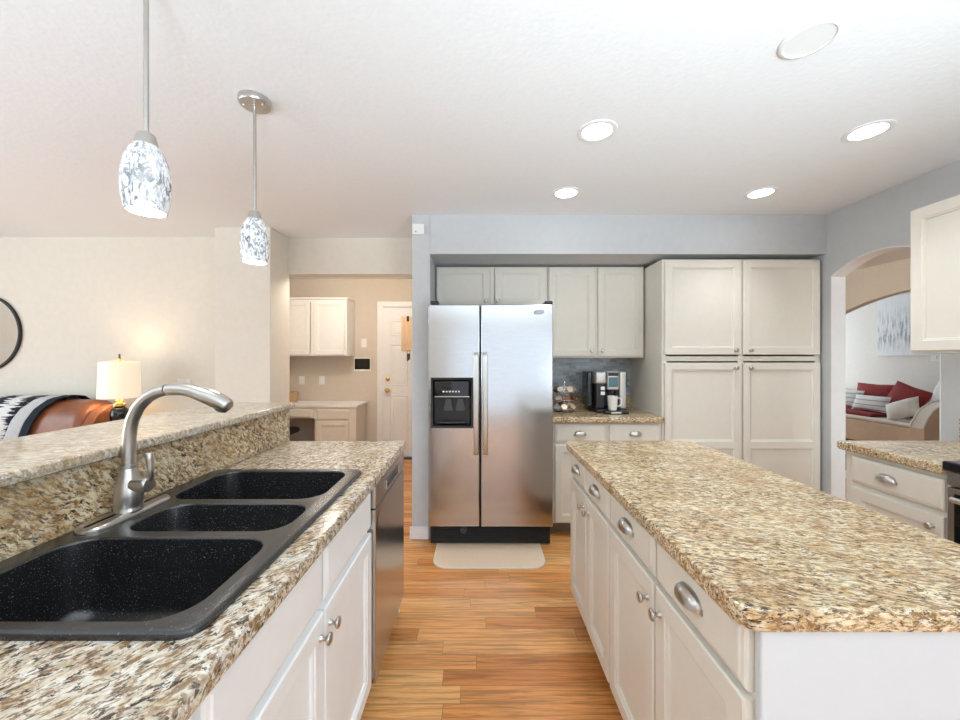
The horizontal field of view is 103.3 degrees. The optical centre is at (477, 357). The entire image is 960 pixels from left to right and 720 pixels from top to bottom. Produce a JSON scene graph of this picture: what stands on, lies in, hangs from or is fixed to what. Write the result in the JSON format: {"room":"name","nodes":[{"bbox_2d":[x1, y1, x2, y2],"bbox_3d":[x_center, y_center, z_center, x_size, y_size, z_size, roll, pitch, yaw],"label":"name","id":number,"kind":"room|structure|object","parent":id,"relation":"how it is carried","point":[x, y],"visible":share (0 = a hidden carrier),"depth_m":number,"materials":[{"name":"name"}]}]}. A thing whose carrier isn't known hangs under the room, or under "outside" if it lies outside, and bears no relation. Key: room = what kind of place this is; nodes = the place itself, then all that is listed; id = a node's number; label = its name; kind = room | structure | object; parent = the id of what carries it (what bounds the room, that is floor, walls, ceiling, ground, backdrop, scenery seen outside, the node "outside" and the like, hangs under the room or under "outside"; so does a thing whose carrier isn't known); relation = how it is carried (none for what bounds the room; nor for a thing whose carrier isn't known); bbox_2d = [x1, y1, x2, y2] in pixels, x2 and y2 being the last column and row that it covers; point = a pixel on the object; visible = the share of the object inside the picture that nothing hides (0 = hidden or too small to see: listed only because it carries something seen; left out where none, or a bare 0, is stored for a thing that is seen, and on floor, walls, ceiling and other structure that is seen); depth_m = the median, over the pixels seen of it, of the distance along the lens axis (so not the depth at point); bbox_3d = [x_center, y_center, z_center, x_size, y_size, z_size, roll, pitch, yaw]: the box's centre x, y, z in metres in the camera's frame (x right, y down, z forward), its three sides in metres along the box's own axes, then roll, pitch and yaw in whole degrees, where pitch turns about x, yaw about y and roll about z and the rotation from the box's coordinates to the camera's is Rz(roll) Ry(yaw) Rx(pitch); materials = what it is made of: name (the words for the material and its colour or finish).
{"room":"kitchen","nodes":[
{"label":"kitchen","id":0,"kind":"room"},
{"bbox_2d":[0,237,411,415],"bbox_3d":[-3.248,0.140,3.470,5.503,2.440,0.160,0,0,0],"label":"wall","id":1,"kind":"structure","parent":0,"point":[80,303],"depth_m":3.39,"materials":[{"name":"beige paint"}]},
{"bbox_2d":[0,298,22,367],"bbox_3d":[-4.410,-0.222,3.378,0.696,0.696,0.022,0,0,0],"label":"round mirror","id":2,"kind":"object","parent":1,"relation":"attached to","point":[11,332],"visible":1,"depth_m":3.38,"materials":[{"name":"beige mirror"}]},
{"bbox_2d":[178,378,190,383],"bbox_3d":[-2.620,0.215,3.385,0.115,0.070,0.010,0,0,0],"label":"wall switch","id":3,"kind":"object","parent":1,"relation":"attached to","point":[183,380],"visible":0.62,"depth_m":3.38,"materials":[{"name":"white plastic"}]},
{"bbox_2d":[215,227,288,441],"bbox_3d":[-1.940,0.140,3.290,0.460,2.440,0.320,0,0,0],"label":"wall pier","id":4,"kind":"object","parent":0,"point":[252,301],"visible":0.46,"depth_m":3.13,"materials":[{"name":"beige paint"}]},
{"bbox_2d":[289,279,411,440],"bbox_3d":[-1.480,0.140,5.250,2.240,2.440,0.100,0,0,0],"label":"wall","id":5,"kind":"structure","parent":0,"point":[342,383],"depth_m":5.20,"materials":[{"name":"beige paint"}]},
{"bbox_2d":[299,376,304,384],"bbox_3d":[-2.410,0.305,5.195,0.075,0.115,0.010,0,0,0],"label":"wall outlet","id":6,"kind":"object","parent":5,"relation":"attached to","point":[301,378],"visible":1,"depth_m":5.19,"materials":[{"name":"white plastic"}]},
{"bbox_2d":[289,297,354,355],"bbox_3d":[-2.143,-0.402,5.032,0.934,0.753,0.326,0,0,0],"label":"upper cabinet","id":7,"kind":"object","parent":5,"relation":"attached to","point":[318,326],"visible":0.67,"depth_m":4.88,"materials":[{"name":"white paint"}]},
{"bbox_2d":[319,376,324,384],"bbox_3d":[-2.135,0.305,5.195,0.075,0.115,0.010,0,0,0],"label":"wall outlet","id":8,"kind":"object","parent":5,"relation":"attached to","point":[321,378],"visible":1,"depth_m":5.19,"materials":[{"name":"white plastic"}]},
{"bbox_2d":[354,358,370,370],"bbox_3d":[-1.580,0.086,5.192,0.230,0.177,0.016,0,0,0],"label":"wall panel","id":9,"kind":"object","parent":5,"relation":"attached to","point":[360,364],"visible":1,"depth_m":5.18,"materials":[{"name":"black plastic"}]},
{"bbox_2d":[361,339,366,346],"bbox_3d":[-1.560,-0.205,5.194,0.075,0.120,0.011,0,0,0],"label":"light switch","id":10,"kind":"object","parent":5,"relation":"attached to","point":[363,341],"visible":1,"depth_m":5.19,"materials":[{"name":"white plastic"}]},
{"bbox_2d":[377,302,411,440],"bbox_3d":[-0.936,0.295,5.185,0.877,2.130,0.030,0,0,0],"label":"trim","id":11,"kind":"structure","parent":5,"relation":"attached to","point":[380,305],"depth_m":5.18,"materials":[{"name":"white paint"}]},
{"bbox_2d":[383,308,411,456],"bbox_3d":[-0.902,0.328,5.142,0.775,2.025,0.114,0,0,0],"label":"door","id":12,"kind":"structure","parent":5,"relation":"in","point":[397,371],"depth_m":5.16,"materials":[{"name":"white paint"}]},
{"bbox_2d":[412,215,435,537],"bbox_3d":[-0.428,0.140,3.230,0.137,2.440,0.740,0,0,0],"label":"wall partition","id":13,"kind":"structure","parent":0,"point":[423,265],"depth_m":2.86,"materials":[{"name":"grey paint"}]},
{"bbox_2d":[412,224,423,234],"bbox_3d":[-0.447,-0.965,2.848,0.090,0.080,0.024,0,0,0],"label":"wall sensor","id":14,"kind":"object","parent":13,"relation":"attached to","point":[417,229],"visible":1,"depth_m":2.84,"materials":[{"name":"white plastic"}]},
{"bbox_2d":[410,526,428,538],"bbox_3d":[-0.441,1.312,2.852,0.142,0.095,0.014,0,0,0],"label":"baseboard","id":15,"kind":"structure","parent":13,"relation":"attached to","point":[416,532],"depth_m":2.85,"materials":[{"name":"white paint"}]},
{"bbox_2d":[0,0,959,278],"bbox_3d":[-0.620,-1.125,0.950,10.760,0.110,8.700,0,0,0],"label":"ceiling","id":16,"kind":"structure","parent":0,"point":[383,113],"depth_m":1.64,"materials":[{"name":"white paint"}]},
{"bbox_2d":[118,0,171,217],"bbox_3d":[-0.908,-0.740,1.040,0.124,0.680,0.124,0,0,0],"label":"pendant light","id":17,"kind":"object","parent":16,"relation":"hanging from","point":[145,182],"visible":1,"depth_m":1.02,"materials":[{"name":"white glass"}]},
{"bbox_2d":[237,90,271,264],"bbox_3d":[-0.934,-0.740,1.590,0.124,0.680,0.124,0,0,0],"label":"pendant light","id":18,"kind":"object","parent":16,"relation":"hanging from","point":[254,242],"visible":1,"depth_m":1.56,"materials":[{"name":"white glass"}]},
{"bbox_2d":[552,187,580,198],"bbox_3d":[0.576,-1.077,2.487,0.184,0.006,0.184,0,0,0],"label":"recessed light","id":19,"kind":"object","parent":16,"relation":"in","point":[564,192],"visible":1,"depth_m":2.48,"materials":[{"name":"white paint"}]},
{"bbox_2d":[577,119,617,142],"bbox_3d":[0.567,-1.077,1.810,0.184,0.006,0.184,0,0,0],"label":"recessed light","id":20,"kind":"object","parent":16,"relation":"in","point":[599,130],"visible":1,"depth_m":1.80,"materials":[{"name":"white paint"}]},
{"bbox_2d":[744,187,778,198],"bbox_3d":[1.850,-1.077,2.487,0.184,0.006,0.184,0,0,0],"label":"recessed light","id":21,"kind":"object","parent":16,"relation":"in","point":[763,192],"visible":1,"depth_m":2.48,"materials":[{"name":"white paint"}]},
{"bbox_2d":[841,119,896,142],"bbox_3d":[1.857,-1.077,1.810,0.184,0.006,0.184,0,0,0],"label":"recessed light","id":22,"kind":"object","parent":16,"relation":"in","point":[870,130],"visible":1,"depth_m":1.80,"materials":[{"name":"white paint"}]},
{"bbox_2d":[360,439,855,719],"bbox_3d":[0.600,1.410,2.600,13.200,0.100,12.000,0,0,0],"label":"floor","id":23,"kind":"structure","parent":0,"point":[464,644],"depth_m":1.77,"materials":[{"name":"brown wood"}]},
{"bbox_2d":[28,399,113,434],"bbox_3d":[-4.040,0.851,2.870,2.020,1.018,0.940,0,0,0],"label":"leather sofa","id":24,"kind":"object","parent":23,"relation":"on","point":[62,414],"visible":0.12,"depth_m":3.00,"materials":[{"name":"brown leather"}]},
{"bbox_2d":[0,395,89,439],"bbox_3d":[-3.834,0.522,3.142,0.951,0.434,0.455,0,0,0],"label":"throw blanket","id":25,"kind":"object","parent":24,"relation":"on","point":[18,413],"visible":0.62,"depth_m":2.97,"materials":[{"name":"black fabric"}]},
{"bbox_2d":[188,493,370,719],"bbox_3d":[-0.688,0.924,1.005,0.625,0.872,0.900,0,0,0],"label":"base cabinet","id":26,"kind":"object","parent":23,"relation":"on","point":[311,659],"visible":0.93,"depth_m":0.96,"materials":[{"name":"white paint"}]},
{"bbox_2d":[0,441,405,719],"bbox_3d":[-0.703,0.466,0.896,0.635,0.042,2.292,0,0,0],"label":"countertop","id":27,"kind":"structure","parent":26,"relation":"on","point":[40,680],"depth_m":0.58,"materials":[{"name":"stone"}]},
{"bbox_2d":[74,383,233,534],"bbox_3d":[-0.842,0.250,1.052,0.325,0.362,0.253,0,0,0],"label":"kitchen faucet","id":28,"kind":"object","parent":27,"relation":"on","point":[129,501],"visible":1,"depth_m":1.03,"materials":[{"name":"silver metal"}]},
{"bbox_2d":[112,463,144,513],"bbox_3d":[-0.965,0.356,1.050,0.066,0.126,0.066,0,0,0],"label":"faucet","id":29,"kind":"object","parent":28,"relation":"on","point":[127,499],"depth_m":1.03,"materials":[{"name":"silver metal"}]},
{"bbox_2d":[0,469,360,640],"bbox_3d":[-0.732,0.524,1.040,0.574,0.185,0.886,0,0,0],"label":"sink","id":30,"kind":"object","parent":27,"relation":"in","point":[168,571],"visible":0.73,"depth_m":0.91,"materials":[{"name":"black stone"}]},
{"bbox_2d":[289,427,299,434],"bbox_3d":[-2.419,1.029,4.677,0.322,0.659,0.502,0,0,0],"label":"desk chair","id":31,"kind":"object","parent":23,"relation":"on","point":[292,430],"visible":0.07,"depth_m":4.73,"materials":[{"name":"black plastic"}]},
{"bbox_2d":[289,401,367,440],"bbox_3d":[-2.050,0.973,4.977,1.090,0.775,0.444,0,0,0],"label":"desk","id":32,"kind":"object","parent":23,"relation":"on","point":[334,420],"visible":0.57,"depth_m":4.77,"materials":[{"name":"white paint"}]},
{"bbox_2d":[289,391,298,402],"bbox_3d":[-2.470,0.515,5.000,0.210,0.139,0.210,0,0,0],"label":"basket","id":33,"kind":"object","parent":32,"relation":"on","point":[293,395],"visible":0.56,"depth_m":4.95,"materials":[{"name":"wicker"}]},
{"bbox_2d":[367,452,403,683],"bbox_3d":[-0.694,0.926,1.738,0.612,0.868,0.555,0,0,0],"label":"dishwasher","id":34,"kind":"object","parent":23,"relation":"on","point":[386,529],"visible":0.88,"depth_m":1.61,"materials":[{"name":"grey metal"}]},
{"bbox_2d":[433,543,544,568],"bbox_3d":[0.076,1.355,2.618,0.752,0.008,0.345,0,0,0],"label":"floor mat","id":35,"kind":"object","parent":23,"relation":"on","point":[447,555],"visible":1,"depth_m":2.59,"materials":[{"name":"beige fabric"}]},
{"bbox_2d":[428,301,552,542],"bbox_3d":[0.089,0.471,3.029,0.882,1.753,0.822,0,0,0],"label":"refrigerator","id":36,"kind":"object","parent":23,"relation":"on","point":[490,367],"visible":1,"depth_m":2.68,"materials":[{"name":"grey metal"}]},
{"bbox_2d":[571,454,613,682],"bbox_3d":[0.787,0.924,1.730,0.650,0.872,0.600,0,0,0],"label":"base cabinet","id":37,"kind":"object","parent":23,"relation":"on","point":[591,523],"visible":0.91,"depth_m":1.66,"materials":[{"name":"beige paint"}]},
{"bbox_2d":[550,423,660,531],"bbox_3d":[0.973,0.924,3.170,0.850,0.872,0.640,0,0,0],"label":"base cabinet","id":38,"kind":"object","parent":23,"relation":"on","point":[563,433],"visible":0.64,"depth_m":2.88,"materials":[{"name":"beige paint"}]},
{"bbox_2d":[553,407,663,422],"bbox_3d":[0.972,0.466,3.175,0.857,0.042,0.649,0,0,0],"label":"countertop","id":39,"kind":"structure","parent":38,"relation":"on","point":[581,414],"depth_m":2.85,"materials":[{"name":"stone"}]},
{"bbox_2d":[553,381,575,412],"bbox_3d":[0.712,0.317,3.130,0.192,0.256,0.192,0,0,0],"label":"pod carousel","id":40,"kind":"object","parent":39,"relation":"on","point":[564,382],"visible":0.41,"depth_m":3.08,"materials":[{"name":"silver metal"}]},
{"bbox_2d":[554,403,560,409],"bbox_3d":[0.647,0.398,3.096,0.058,0.058,0.050,0,0,-13],"label":"pod","id":41,"kind":"object","parent":40,"relation":"in","point":[556,406],"visible":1,"depth_m":3.09,"materials":[{"name":"grey plastic"}]},
{"bbox_2d":[555,395,561,401],"bbox_3d":[0.654,0.328,3.085,0.050,0.058,0.058,0,0,37],"label":"pod","id":42,"kind":"object","parent":40,"relation":"in","point":[558,397],"visible":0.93,"depth_m":3.07,"materials":[{"name":"beige plastic"}]},
{"bbox_2d":[557,386,563,392],"bbox_3d":[0.672,0.258,3.069,0.058,0.058,0.050,0,0,-42],"label":"pod","id":43,"kind":"object","parent":40,"relation":"in","point":[559,389],"visible":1,"depth_m":3.06,"materials":[{"name":"white plastic"}]},
{"bbox_2d":[561,404,567,410],"bbox_3d":[0.698,0.398,3.058,0.050,0.058,0.058,0,0,26],"label":"pod","id":44,"kind":"object","parent":40,"relation":"in","point":[563,406],"visible":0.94,"depth_m":3.05,"materials":[{"name":"white plastic"}]},
{"bbox_2d":[564,395,569,401],"bbox_3d":[0.711,0.328,3.057,0.050,0.058,0.058,0,0,-14],"label":"pod","id":45,"kind":"object","parent":40,"relation":"in","point":[566,397],"visible":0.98,"depth_m":3.05,"materials":[{"name":"brown plastic"}]},
{"bbox_2d":[566,386,572,393],"bbox_3d":[0.729,0.258,3.059,0.050,0.058,0.058,0,0,-29],"label":"pod","id":46,"kind":"object","parent":40,"relation":"in","point":[569,389],"visible":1,"depth_m":3.05,"materials":[{"name":"beige plastic"}]},
{"bbox_2d":[568,404,574,410],"bbox_3d":[0.755,0.398,3.071,0.058,0.058,0.050,0,0,39],"label":"pod","id":47,"kind":"object","parent":40,"relation":"in","point":[572,406],"visible":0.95,"depth_m":3.06,"materials":[{"name":"beige plastic"}]},
{"bbox_2d":[582,371,628,413],"bbox_3d":[1.054,0.276,3.146,0.304,0.336,0.308,0,0,0],"label":"coffee maker","id":48,"kind":"object","parent":39,"relation":"on","point":[596,385],"visible":0.95,"depth_m":3.08,"materials":[{"name":"black plastic"}]},
{"bbox_2d":[607,395,621,410],"bbox_3d":[1.087,0.360,3.028,0.109,0.115,0.081,0,0,29],"label":"mug","id":49,"kind":"object","parent":48,"relation":"on","point":[612,400],"visible":1,"depth_m":3.01,"materials":[{"name":"white ceramic"}]},
{"bbox_2d":[602,410,628,413],"bbox_3d":[1.097,0.431,3.034,0.195,0.026,0.083,0,0,0],"label":"drip tray","id":50,"kind":"object","parent":48,"relation":"on","point":[603,411],"depth_m":3.00,"materials":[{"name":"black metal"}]},
{"bbox_2d":[610,495,755,719],"bbox_3d":[0.787,0.924,1.062,0.650,0.872,0.734,0,0,0],"label":"base cabinet","id":51,"kind":"object","parent":23,"relation":"on","point":[676,654],"visible":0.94,"depth_m":0.99,"materials":[{"name":"beige paint"}]},
{"bbox_2d":[566,441,959,631],"bbox_3d":[0.813,0.466,1.358,0.690,0.042,1.380,0,0,0],"label":"countertop","id":52,"kind":"structure","parent":51,"relation":"on","point":[775,552],"depth_m":0.91,"materials":[{"name":"stone"}]},
{"bbox_2d":[756,631,959,719],"bbox_3d":[0.815,0.924,0.687,0.615,0.872,0.014,0,0,0],"label":"island end panel","id":53,"kind":"object","parent":51,"relation":"attached to","point":[800,675],"visible":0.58,"depth_m":0.68,"materials":[{"name":"grey paint"}]},
{"bbox_2d":[631,259,819,489],"bbox_3d":[2.005,0.304,3.170,1.206,2.112,0.640,0,0,0],"label":"pantry cabinet","id":54,"kind":"object","parent":23,"relation":"on","point":[730,364],"visible":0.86,"depth_m":2.89,"materials":[{"name":"beige paint"}]},
{"bbox_2d":[846,388,939,440],"bbox_3d":[6.384,0.952,6.305,1.072,0.816,2.634,0,0,0],"label":"lounge sofa","id":55,"kind":"object","parent":23,"relation":"on","point":[861,425],"visible":0.16,"depth_m":5.45,"materials":[{"name":"beige fabric"}]},
{"bbox_2d":[846,390,864,406],"bbox_3d":[6.320,0.685,6.500,0.164,0.287,0.500,0,0,0],"label":"throw pillow","id":56,"kind":"object","parent":55,"relation":"on","point":[850,394],"visible":0.24,"depth_m":6.38,"materials":[{"name":"white fabric"}]},
{"bbox_2d":[846,407,886,416],"bbox_3d":[6.310,0.875,6.185,0.640,0.060,0.810,0,0,0],"label":"seat cushion","id":57,"kind":"object","parent":55,"relation":"on","point":[865,413],"depth_m":5.95,"materials":[{"name":"red fabric"}]},
{"bbox_2d":[851,394,891,412],"bbox_3d":[6.220,0.715,6.020,0.162,0.244,0.540,0,0,0],"label":"throw pillow","id":58,"kind":"object","parent":55,"relation":"on","point":[862,402],"visible":0.97,"depth_m":5.95,"materials":[{"name":"white fabric"}]},
{"bbox_2d":[857,382,894,396],"bbox_3d":[6.500,0.625,6.220,0.186,0.410,0.660,0,0,0],"label":"throw pillow","id":59,"kind":"object","parent":55,"relation":"on","point":[870,389],"visible":0.44,"depth_m":6.18,"materials":[{"name":"red fabric"}]},
{"bbox_2d":[885,396,918,419],"bbox_3d":[6.100,0.735,5.460,0.209,0.399,0.469,0,0,-15],"label":"throw pillow","id":60,"kind":"object","parent":55,"relation":"on","point":[908,407],"visible":0.95,"depth_m":5.40,"materials":[{"name":"white fabric"}]},
{"bbox_2d":[887,380,932,418],"bbox_3d":[6.420,0.625,5.700,0.214,0.554,0.630,0,0,8],"label":"throw pillow","id":61,"kind":"object","parent":55,"relation":"on","point":[900,391],"visible":0.53,"depth_m":5.66,"materials":[{"name":"red fabric"}]},
{"bbox_2d":[928,380,939,402],"bbox_3d":[6.500,0.530,5.270,0.164,0.462,0.428,0,0,0],"label":"throw pillow","id":62,"kind":"object","parent":55,"relation":"on","point":[936,393],"visible":0.18,"depth_m":5.35,"materials":[{"name":"white fabric"}]},
{"bbox_2d":[846,451,954,538],"bbox_3d":[2.269,0.924,1.810,0.695,0.872,0.450,0,0,0],"label":"base cabinet","id":63,"kind":"object","parent":23,"relation":"on","point":[912,496],"visible":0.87,"depth_m":1.76,"materials":[{"name":"beige paint"}]},
{"bbox_2d":[837,441,959,474],"bbox_3d":[2.276,0.466,1.819,0.688,0.042,0.472,0,0,0],"label":"countertop","id":64,"kind":"structure","parent":63,"relation":"on","point":[924,455],"depth_m":1.83,"materials":[{"name":"stone"}]},
{"bbox_2d":[942,461,959,543],"bbox_3d":[2.247,0.882,1.200,0.706,0.916,0.760,0,0,0],"label":"range","id":65,"kind":"object","parent":23,"relation":"on","point":[952,468],"visible":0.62,"depth_m":1.55,"materials":[{"name":"black metal"}]},
{"bbox_2d":[942,461,959,473],"bbox_3d":[2.263,0.444,1.200,0.675,0.041,0.760,0,0,0],"label":"cooktop","id":66,"kind":"object","parent":65,"relation":"in","point":[952,467],"depth_m":1.55,"materials":[{"name":"black glass"}]},
{"bbox_3d":[-2.760,1.013,3.140,0.520,0.695,0.440,0,0,0],"label":"end table","id":67,"kind":"object","parent":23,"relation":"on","visible":0},
{"bbox_2d":[96,354,141,420],"bbox_3d":[-2.943,0.315,3.120,0.272,0.698,0.272,0,0,0],"label":"table lamp","id":68,"kind":"object","parent":67,"relation":"on","point":[119,380],"visible":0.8,"depth_m":3.04,"materials":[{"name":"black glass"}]},
{"bbox_2d":[430,215,825,268],"bbox_3d":[1.130,-0.931,3.180,2.980,0.297,0.640,0,0,0],"label":"soffit","id":69,"kind":"structure","parent":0,"point":[455,240],"depth_m":2.86,"materials":[{"name":"grey paint"}]},
{"bbox_2d":[630,358,630,394],"bbox_3d":[1.130,0.140,3.550,2.980,2.440,0.100,0,0,0],"label":"wall","id":70,"kind":"structure","parent":0,"point":[630,358],"depth_m":3.50,"materials":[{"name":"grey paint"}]},
{"bbox_2d":[436,267,546,305],"bbox_3d":[0.115,-0.592,3.322,0.934,0.353,0.345,0,0,0],"label":"upper cabinet","id":71,"kind":"object","parent":70,"relation":"attached to","point":[480,286],"visible":0.91,"depth_m":3.19,"materials":[{"name":"beige paint"}]},
{"bbox_2d":[553,358,629,394],"bbox_3d":[0.972,0.169,3.495,0.857,0.340,0.010,0,0,0],"label":"backsplash","id":72,"kind":"structure","parent":70,"relation":"attached to","point":[570,370],"depth_m":3.49,"materials":[{"name":"grey tile"}]},
{"bbox_2d":[553,395,630,406],"bbox_3d":[0.972,0.392,3.487,0.857,0.104,0.024,0,0,0],"label":"backsplash","id":73,"kind":"structure","parent":70,"relation":"attached to","point":[578,402],"depth_m":3.48,"materials":[{"name":"grey tile"}]},
{"bbox_2d":[547,267,643,357],"bbox_3d":[0.990,-0.385,3.322,0.808,0.766,0.345,0,0,0],"label":"upper cabinet","id":74,"kind":"object","parent":70,"relation":"attached to","point":[598,312],"visible":0.96,"depth_m":3.19,"materials":[{"name":"beige paint"}]},
{"bbox_2d":[846,258,910,313],"bbox_3d":[4.710,0.140,3.800,0.100,2.440,9.600,0,0,0],"label":"wall","id":75,"kind":"structure","parent":0,"point":[865,286],"depth_m":4.44,"materials":[{"name":"beige paint"}]},
{"bbox_2d":[811,160,959,493],"bbox_3d":[2.670,0.140,1.450,0.100,2.440,4.300,0,0,0],"label":"wall","id":76,"kind":"structure","parent":0,"point":[882,219],"depth_m":2.49,"materials":[{"name":"grey paint"}]},
{"bbox_2d":[831,246,940,499],"bbox_3d":[2.670,0.324,2.485,0.103,2.072,0.670,0,0,0],"label":"trim","id":77,"kind":"structure","parent":76,"relation":"attached to","point":[838,279],"depth_m":2.81,"materials":[{"name":"white paint"}]},
{"bbox_2d":[911,194,959,353],"bbox_3d":[2.439,-0.405,1.797,0.359,0.761,0.460,0,0,0],"label":"upper cabinet","id":78,"kind":"object","parent":76,"relation":"attached to","point":[935,227],"visible":1,"depth_m":1.91,"materials":[{"name":"beige paint"}]},
{"bbox_2d":[846,291,939,392],"bbox_3d":[7.050,-0.140,5.400,0.100,3.000,6.400,0,0,0],"label":"wall","id":79,"kind":"structure","parent":0,"point":[863,365],"depth_m":6.71,"materials":[{"name":"beige paint"}]},
{"bbox_2d":[877,293,939,355],"bbox_3d":[6.977,-0.540,6.085,0.044,1.000,1.070,0,0,0],"label":"painting","id":80,"kind":"object","parent":79,"relation":"attached to","point":[893,312],"visible":0.29,"depth_m":6.35,"materials":[{"name":"fabric"}]},
{"bbox_2d":[931,355,939,360],"bbox_3d":[6.993,-0.010,5.805,0.013,0.120,0.130,0,0,0],"label":"light switch","id":81,"kind":"object","parent":79,"relation":"attached to","point":[933,357],"visible":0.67,"depth_m":5.80,"materials":[{"name":"white plastic"}]},
{"bbox_3d":[-1.101,0.816,0.897,0.119,1.089,2.295,0,0,0],"label":"wall","id":82,"kind":"structure","parent":0,"visible":0},
{"bbox_2d":[0,410,288,560],"bbox_3d":[-1.030,0.358,0.904,0.020,0.174,2.308,0,0,0],"label":"backsplash","id":83,"kind":"structure","parent":82,"relation":"attached to","point":[35,512],"depth_m":1.03,"materials":[{"name":"beige stone"}]},
{"bbox_2d":[0,402,294,487],"bbox_3d":[-1.192,0.255,0.910,0.415,0.030,2.320,0,0,0],"label":"bar","id":84,"kind":"object","parent":82,"relation":"on","point":[30,457],"visible":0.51,"depth_m":1.14,"materials":[{"name":"stone"}]},
{"bbox_3d":[-0.428,0.140,4.450,0.137,2.440,1.700,0,0,0],"label":"wall","id":85,"kind":"structure","parent":0,"visible":0},
{"bbox_2d":[401,316,411,350],"bbox_3d":[-0.711,-0.295,4.686,0.428,0.420,0.228,0,0,0],"label":"wall box","id":86,"kind":"object","parent":85,"relation":"attached to","point":[406,322],"visible":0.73,"depth_m":4.58,"materials":[{"name":"brown wood"}]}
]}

